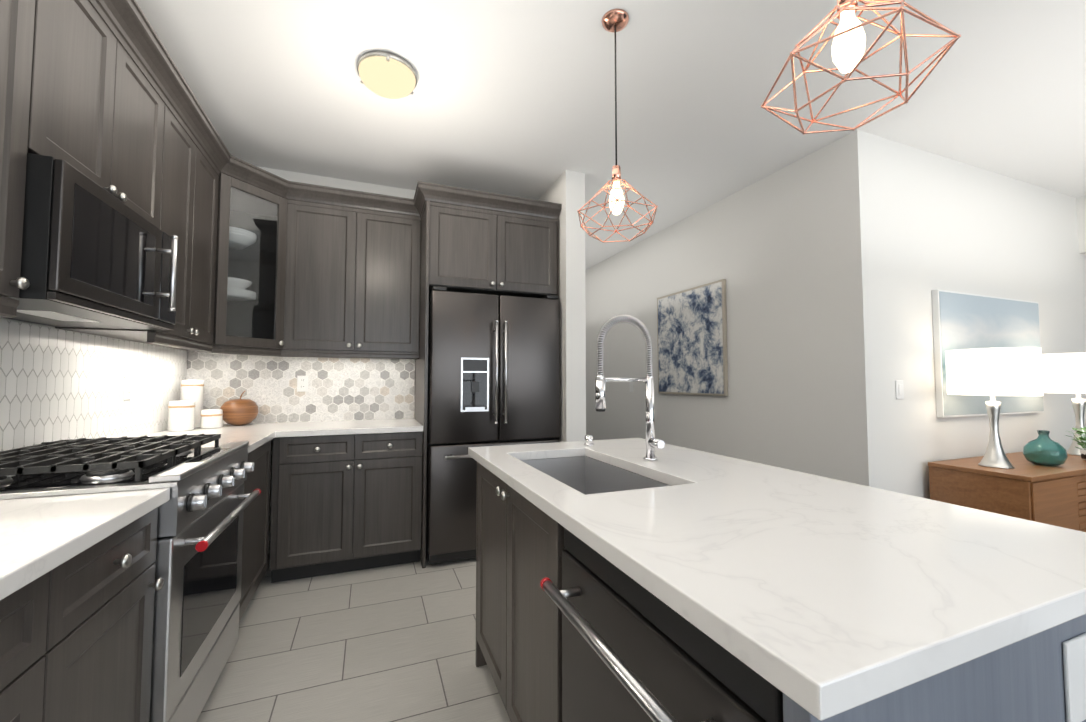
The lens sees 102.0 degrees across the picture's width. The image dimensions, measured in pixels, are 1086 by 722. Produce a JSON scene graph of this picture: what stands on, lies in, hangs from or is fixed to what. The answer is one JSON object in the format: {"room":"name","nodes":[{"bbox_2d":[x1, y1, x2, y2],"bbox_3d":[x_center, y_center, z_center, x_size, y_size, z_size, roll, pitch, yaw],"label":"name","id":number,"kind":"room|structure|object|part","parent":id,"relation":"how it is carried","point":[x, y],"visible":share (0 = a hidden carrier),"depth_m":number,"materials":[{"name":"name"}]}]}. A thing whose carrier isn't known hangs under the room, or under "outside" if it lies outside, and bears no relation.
{"room":"kitchen","nodes":[
{"label":"kitchen","id":0,"kind":"room"},
{"bbox_2d":[0,317,181,349],"bbox_3d":[-1.186,-0.179,-0.295,0.120,2.740,7.170,1,-3,-21],"label":"wall","id":1,"kind":"structure","parent":0,"point":[42,325],"depth_m":1.61,"materials":[{"name":"white paint"}]},
{"bbox_2d":[0,0,47,307],"bbox_3d":[-1.418,-0.664,0.925,0.317,1.000,0.347,1,-3,-21],"label":"upper cabinet","id":2,"kind":"object","parent":1,"relation":"attached to","point":[23,23],"depth_m":1.10,"materials":[{"name":"brown wood"}]},
{"bbox_2d":[0,319,186,450],"bbox_3d":[-1.611,0.109,0.959,0.011,0.538,4.237,1,-3,-21],"label":"backsplash","id":3,"kind":"structure","parent":1,"relation":"attached to","point":[57,384],"depth_m":1.85,"materials":[{"name":"white tile"}]},
{"bbox_2d":[40,0,167,231],"bbox_3d":[-1.622,-0.838,1.451,0.317,0.605,0.766,1,-3,-21],"label":"upper cabinet","id":4,"kind":"object","parent":1,"relation":"attached to","point":[98,92],"depth_m":1.45,"materials":[{"name":"brown wood"}]},
{"bbox_2d":[1,153,177,330],"bbox_3d":[-1.561,-0.335,1.452,0.444,0.382,0.756,1,-3,-21],"label":"microwave","id":5,"kind":"object","parent":4,"relation":"attached to","point":[95,255],"visible":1,"depth_m":1.31,"materials":[{"name":"black metal"}]},
{"bbox_2d":[55,96,231,347],"bbox_3d":[-1.875,-0.608,2.158,0.369,1.000,0.754,1,-3,-21],"label":"upper cabinet","id":6,"kind":"object","parent":1,"relation":"attached to","point":[197,180],"depth_m":2.21,"materials":[{"name":"brown wood"}]},
{"bbox_2d":[228,172,287,343],"bbox_3d":[-1.784,-0.611,2.708,0.302,0.937,0.302,1,-3,-21],"label":"upper cabinet","id":7,"kind":"object","parent":0,"relation":"attached to","point":[258,218],"depth_m":2.86,"materials":[{"name":"brown wood"}]},
{"bbox_2d":[186,166,414,552],"bbox_3d":[-1.260,-0.009,3.459,2.490,2.740,0.120,1,-3,-21],"label":"wall","id":8,"kind":"structure","parent":0,"point":[341,183],"depth_m":3.32,"materials":[{"name":"white paint"}]},
{"bbox_2d":[186,351,414,423],"bbox_3d":[-1.698,0.211,3.205,1.471,0.538,0.011,1,-3,-21],"label":"backsplash","id":9,"kind":"structure","parent":8,"relation":"attached to","point":[343,389],"depth_m":3.20,"materials":[{"name":"tile"}]},
{"bbox_2d":[297,376,307,391],"bbox_3d":[-1.739,0.164,3.180,0.072,0.116,0.009,1,-3,-21],"label":"electrical outlet","id":10,"kind":"object","parent":9,"relation":"attached to","point":[302,383],"visible":1,"depth_m":3.18,"materials":[{"name":"white plastic"}]},
{"bbox_2d":[268,196,359,355],"bbox_3d":[-1.574,-0.566,3.095,0.475,1.000,0.369,1,-3,-21],"label":"upper cabinet","id":11,"kind":"object","parent":8,"relation":"attached to","point":[324,235],"depth_m":2.98,"materials":[{"name":"brown wood"}]},
{"bbox_2d":[356,208,423,355],"bbox_3d":[-1.160,-0.557,3.285,0.436,1.000,0.317,1,-3,-21],"label":"upper cabinet","id":12,"kind":"object","parent":8,"relation":"attached to","point":[389,302],"depth_m":3.14,"materials":[{"name":"brown wood"}]},
{"bbox_2d":[420,200,559,303],"bbox_3d":[-0.443,-0.769,3.410,0.937,0.565,0.627,1,-3,-21],"label":"upper cabinet","id":13,"kind":"object","parent":8,"relation":"attached to","point":[469,248],"depth_m":3.10,"materials":[{"name":"brown wood"}]},
{"bbox_2d":[196,553,510,721],"bbox_3d":[-0.523,1.287,1.125,2.200,0.060,4.650,1,-3,-21],"label":"floor","id":14,"kind":"structure","parent":0,"point":[394,643],"depth_m":1.95,"materials":[{"name":"grey tile"}]},
{"bbox_2d":[0,561,67,721],"bbox_3d":[-1.020,0.781,0.270,0.606,0.874,0.860,1,-3,-21],"label":"base cabinet","id":15,"kind":"object","parent":14,"relation":"on","point":[32,616],"depth_m":0.76,"materials":[{"name":"brown wood"}]},
{"bbox_2d":[0,488,169,599],"bbox_3d":[-0.931,0.317,0.099,0.631,0.035,2.157,1,-3,-21],"label":"countertop","id":16,"kind":"structure","parent":15,"relation":"on","point":[40,536],"depth_m":0.91,"materials":[{"name":"stone"}]},
{"bbox_2d":[60,507,163,721],"bbox_3d":[-1.257,0.808,0.872,0.606,0.874,0.436,1,-3,-21],"label":"base cabinet","id":17,"kind":"object","parent":14,"relation":"on","point":[109,594],"depth_m":1.00,"materials":[{"name":"brown wood"}]},
{"bbox_2d":[0,434,260,721],"bbox_3d":[-1.428,0.779,1.453,0.706,0.984,0.780,1,-3,-21],"label":"range","id":18,"kind":"object","parent":14,"relation":"on","point":[198,568],"visible":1,"depth_m":1.35,"materials":[{"name":"silver metal"}]},
{"bbox_2d":[239,440,271,620],"bbox_3d":[-1.746,0.864,2.117,0.606,0.874,0.706,1,-3,-21],"label":"base cabinet","id":19,"kind":"object","parent":14,"relation":"on","point":[256,515],"depth_m":2.29,"materials":[{"name":"brown wood"}]},
{"bbox_2d":[139,427,279,452],"bbox_3d":[-1.727,0.409,2.129,0.634,0.035,0.677,1,-3,-21],"label":"countertop","id":20,"kind":"structure","parent":19,"relation":"on","point":[256,439],"depth_m":2.42,"materials":[{"name":"stone"}]},
{"bbox_2d":[269,424,423,582],"bbox_3d":[-1.299,0.904,2.996,0.858,0.874,0.607,1,-3,-21],"label":"base cabinet","id":21,"kind":"object","parent":14,"relation":"on","point":[351,502],"depth_m":2.71,"materials":[{"name":"brown wood"}]},
{"bbox_2d":[164,419,422,436],"bbox_3d":[-1.578,0.444,2.891,1.469,0.035,0.636,1,-3,-21],"label":"countertop","id":22,"kind":"structure","parent":21,"relation":"on","point":[316,428],"depth_m":2.82,"materials":[{"name":"stone"}]},
{"bbox_2d":[167,400,194,430],"bbox_3d":[-2.157,0.325,2.623,0.127,0.175,0.127,1,-3,-21],"label":"canister","id":23,"kind":"object","parent":22,"relation":"on","point":[181,415],"visible":1,"depth_m":2.58,"materials":[{"name":"white ceramic"}]},
{"bbox_2d":[180,380,203,427],"bbox_3d":[-2.226,0.270,2.787,0.119,0.300,0.119,1,-3,-21],"label":"canister","id":24,"kind":"object","parent":22,"relation":"on","point":[192,390],"visible":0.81,"depth_m":2.76,"materials":[{"name":"white ceramic"}]},
{"bbox_2d":[200,409,222,428],"bbox_3d":[-2.074,0.361,2.751,0.113,0.115,0.113,1,-3,-21],"label":"canister","id":25,"kind":"object","parent":22,"relation":"on","point":[211,418],"visible":1,"depth_m":2.71,"materials":[{"name":"white ceramic"}]},
{"bbox_2d":[220,391,258,425],"bbox_3d":[-2.028,0.312,2.938,0.216,0.230,0.216,1,-3,-21],"label":"apple","id":26,"kind":"object","parent":22,"relation":"on","point":[240,411],"visible":0.98,"depth_m":2.87,"materials":[{"name":"brown wood"}]},
{"bbox_2d":[426,286,559,563],"bbox_3d":[-0.411,0.440,3.281,0.917,1.828,0.732,1,-3,-21],"label":"fridge","id":27,"kind":"object","parent":14,"relation":"on","point":[493,370],"visible":0.83,"depth_m":2.95,"materials":[{"name":"black metal"}]},
{"bbox_2d":[468,454,1085,721],"bbox_3d":[0.287,0.827,1.275,0.678,0.873,1.560,1,-3,-21],"label":"kitchen island","id":28,"kind":"object","parent":14,"relation":"on","point":[519,544],"depth_m":1.10,"materials":[{"name":"brown wood"}]},
{"bbox_2d":[540,528,782,721],"bbox_3d":[0.397,0.810,0.856,0.660,0.868,0.599,1,-3,-21],"label":"dishwasher","id":29,"kind":"object","parent":28,"relation":"in","point":[633,650],"visible":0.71,"depth_m":0.74,"materials":[{"name":"black metal"}]},
{"bbox_2d":[468,438,1085,721],"bbox_3d":[0.384,0.374,1.353,0.895,0.035,1.644,1,-3,-21],"label":"island countertop","id":30,"kind":"structure","parent":28,"relation":"on","point":[853,597],"depth_m":0.71,"materials":[{"name":"white stone"}]},
{"bbox_2d":[584,435,593,445],"bbox_3d":[0.210,0.362,2.009,0.048,0.046,0.048,1,-3,-21],"label":"soap dispenser","id":31,"kind":"object","parent":30,"relation":"on","point":[588,440],"visible":1,"depth_m":1.99,"materials":[{"name":"silver metal"}]},
{"bbox_2d":[520,456,670,549],"bbox_3d":[0.148,0.550,1.529,0.402,0.300,0.752,1,-3,-21],"label":"sink","id":32,"kind":"object","parent":30,"relation":"in","point":[585,475],"visible":0.12,"depth_m":1.85,"materials":[{"name":"silver metal"}]},
{"bbox_2d":[595,315,664,460],"bbox_3d":[0.315,0.097,1.600,0.256,0.539,0.093,1,-3,-21],"label":"faucet","id":33,"kind":"object","parent":30,"relation":"on","point":[652,441],"visible":1,"depth_m":1.62,"materials":[{"name":"silver metal"}]},
{"bbox_2d":[538,170,585,441],"bbox_3d":[0.100,-0.006,3.520,0.155,2.740,0.760,1,-3,-21],"label":"wall","id":34,"kind":"structure","parent":0,"point":[566,189],"depth_m":3.19,"materials":[{"name":"white paint"}]},
{"bbox_2d":[136,0,1085,269],"bbox_3d":[1.637,-1.488,2.180,7.140,0.100,9.840,1,-3,-21],"label":"ceiling","id":35,"kind":"structure","parent":0,"point":[516,98],"depth_m":2.33,"materials":[{"name":"white paint"}]},
{"bbox_2d":[357,50,416,98],"bbox_3d":[-0.768,-1.387,2.174,0.280,0.102,0.285,1,-3,-21],"label":"dome ceiling light","id":36,"kind":"object","parent":35,"relation":"attached to","point":[386,74],"visible":1,"depth_m":2.11,"materials":[{"name":"beige glass"}]},
{"bbox_2d":[577,9,657,242],"bbox_3d":[0.307,-0.988,1.850,0.363,0.928,0.314,1,-3,-21],"label":"pendant light","id":37,"kind":"object","parent":35,"relation":"hanging from","point":[615,20],"visible":1,"depth_m":1.83,"materials":[{"name":"gold metal"}]},
{"bbox_2d":[761,0,960,134],"bbox_3d":[0.685,-1.026,1.000,0.363,0.928,0.314,1,-3,-21],"label":"pendant light","id":38,"kind":"object","parent":35,"relation":"hanging from","point":[848,44],"visible":1,"depth_m":0.96,"materials":[{"name":"gold metal"}]},
{"bbox_2d":[585,130,881,488],"bbox_3d":[1.151,0.048,4.699,0.155,2.740,4.430,1,-3,-21],"label":"wall","id":39,"kind":"structure","parent":0,"point":[787,253],"depth_m":3.32,"materials":[{"name":"white paint"}]},
{"bbox_2d":[629,382,632,391],"bbox_3d":[0.995,0.290,4.955,0.009,0.116,0.072,1,-3,-21],"label":"light switch","id":40,"kind":"object","parent":39,"relation":"attached to","point":[631,386],"visible":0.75,"depth_m":4.95,"materials":[{"name":"white plastic"}]},
{"bbox_3d":[1.343,-0.177,4.054,0.033,0.970,0.910,1,-3,-21],"label":"abstract picture","id":41,"kind":"part","parent":39,"relation":"part of"},
{"bbox_2d":[870,134,1085,498],"bbox_3d":[3.407,-0.017,3.272,3.000,2.740,0.120,1,-3,-21],"label":"wall","id":42,"kind":"structure","parent":0,"point":[940,222],"depth_m":2.98,"materials":[{"name":"white paint"}]},
{"bbox_2d":[895,380,903,398],"bbox_3d":[2.211,0.178,2.723,0.072,0.116,0.009,1,-3,-21],"label":"light switch","id":43,"kind":"object","parent":42,"relation":"attached to","point":[899,385],"visible":1,"depth_m":2.72,"materials":[{"name":"white plastic"}]},
{"bbox_2d":[932,289,1043,417],"bbox_3d":[3.148,-0.041,3.084,1.260,0.830,0.038,1,-3,-21],"label":"landscape picture","id":44,"kind":"object","parent":42,"relation":"attached to","point":[961,320],"visible":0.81,"depth_m":2.99,"materials":[{"name":"white"}]},
{"bbox_2d":[1076,195,1085,253],"bbox_3d":[4.806,-1.157,3.180,0.260,0.470,1.170,1,-3,-21],"label":"wall","id":45,"kind":"structure","parent":0,"point":[1081,210],"depth_m":3.65,"materials":[{"name":"white paint"}]},
{"bbox_3d":[1.693,1.330,2.074,7.020,0.060,9.600,1,-3,-21],"label":"floor","id":46,"kind":"structure","parent":0,"visible":0},
{"bbox_2d":[928,452,1085,531],"bbox_3d":[3.165,0.982,2.774,1.476,0.701,0.464,1,-3,-21],"label":"sideboard","id":47,"kind":"object","parent":46,"relation":"on","point":[1024,488],"visible":0.42,"depth_m":2.47,"materials":[{"name":"brown wood"}]},
{"bbox_2d":[945,347,1043,468],"bbox_3d":[2.673,0.277,2.610,0.400,0.690,0.400,1,-3,-21],"label":"lamp","id":48,"kind":"object","parent":47,"relation":"on","point":[992,373],"visible":1,"depth_m":2.50,"materials":[{"name":"white fabric"}]},
{"bbox_2d":[1023,430,1067,465],"bbox_3d":[3.011,0.521,2.640,0.180,0.205,0.180,1,-3,-21],"label":"vase","id":49,"kind":"object","parent":47,"relation":"on","point":[1043,449],"visible":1,"depth_m":2.60,"materials":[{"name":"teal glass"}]},
{"bbox_2d":[1041,352,1085,455],"bbox_3d":[3.675,0.296,3.013,0.400,0.690,0.400,1,-3,-21],"label":"lamp","id":50,"kind":"object","parent":47,"relation":"on","point":[1063,372],"visible":0.73,"depth_m":2.97,"materials":[{"name":"white fabric"}]},
{"bbox_2d":[1066,427,1085,459],"bbox_3d":[3.483,0.525,2.774,0.245,0.210,0.240,1,-3,-21],"label":"plant","id":51,"kind":"object","parent":47,"relation":"on","point":[1083,449],"visible":1,"depth_m":2.81,"materials":[{"name":"green plant"}]}
]}

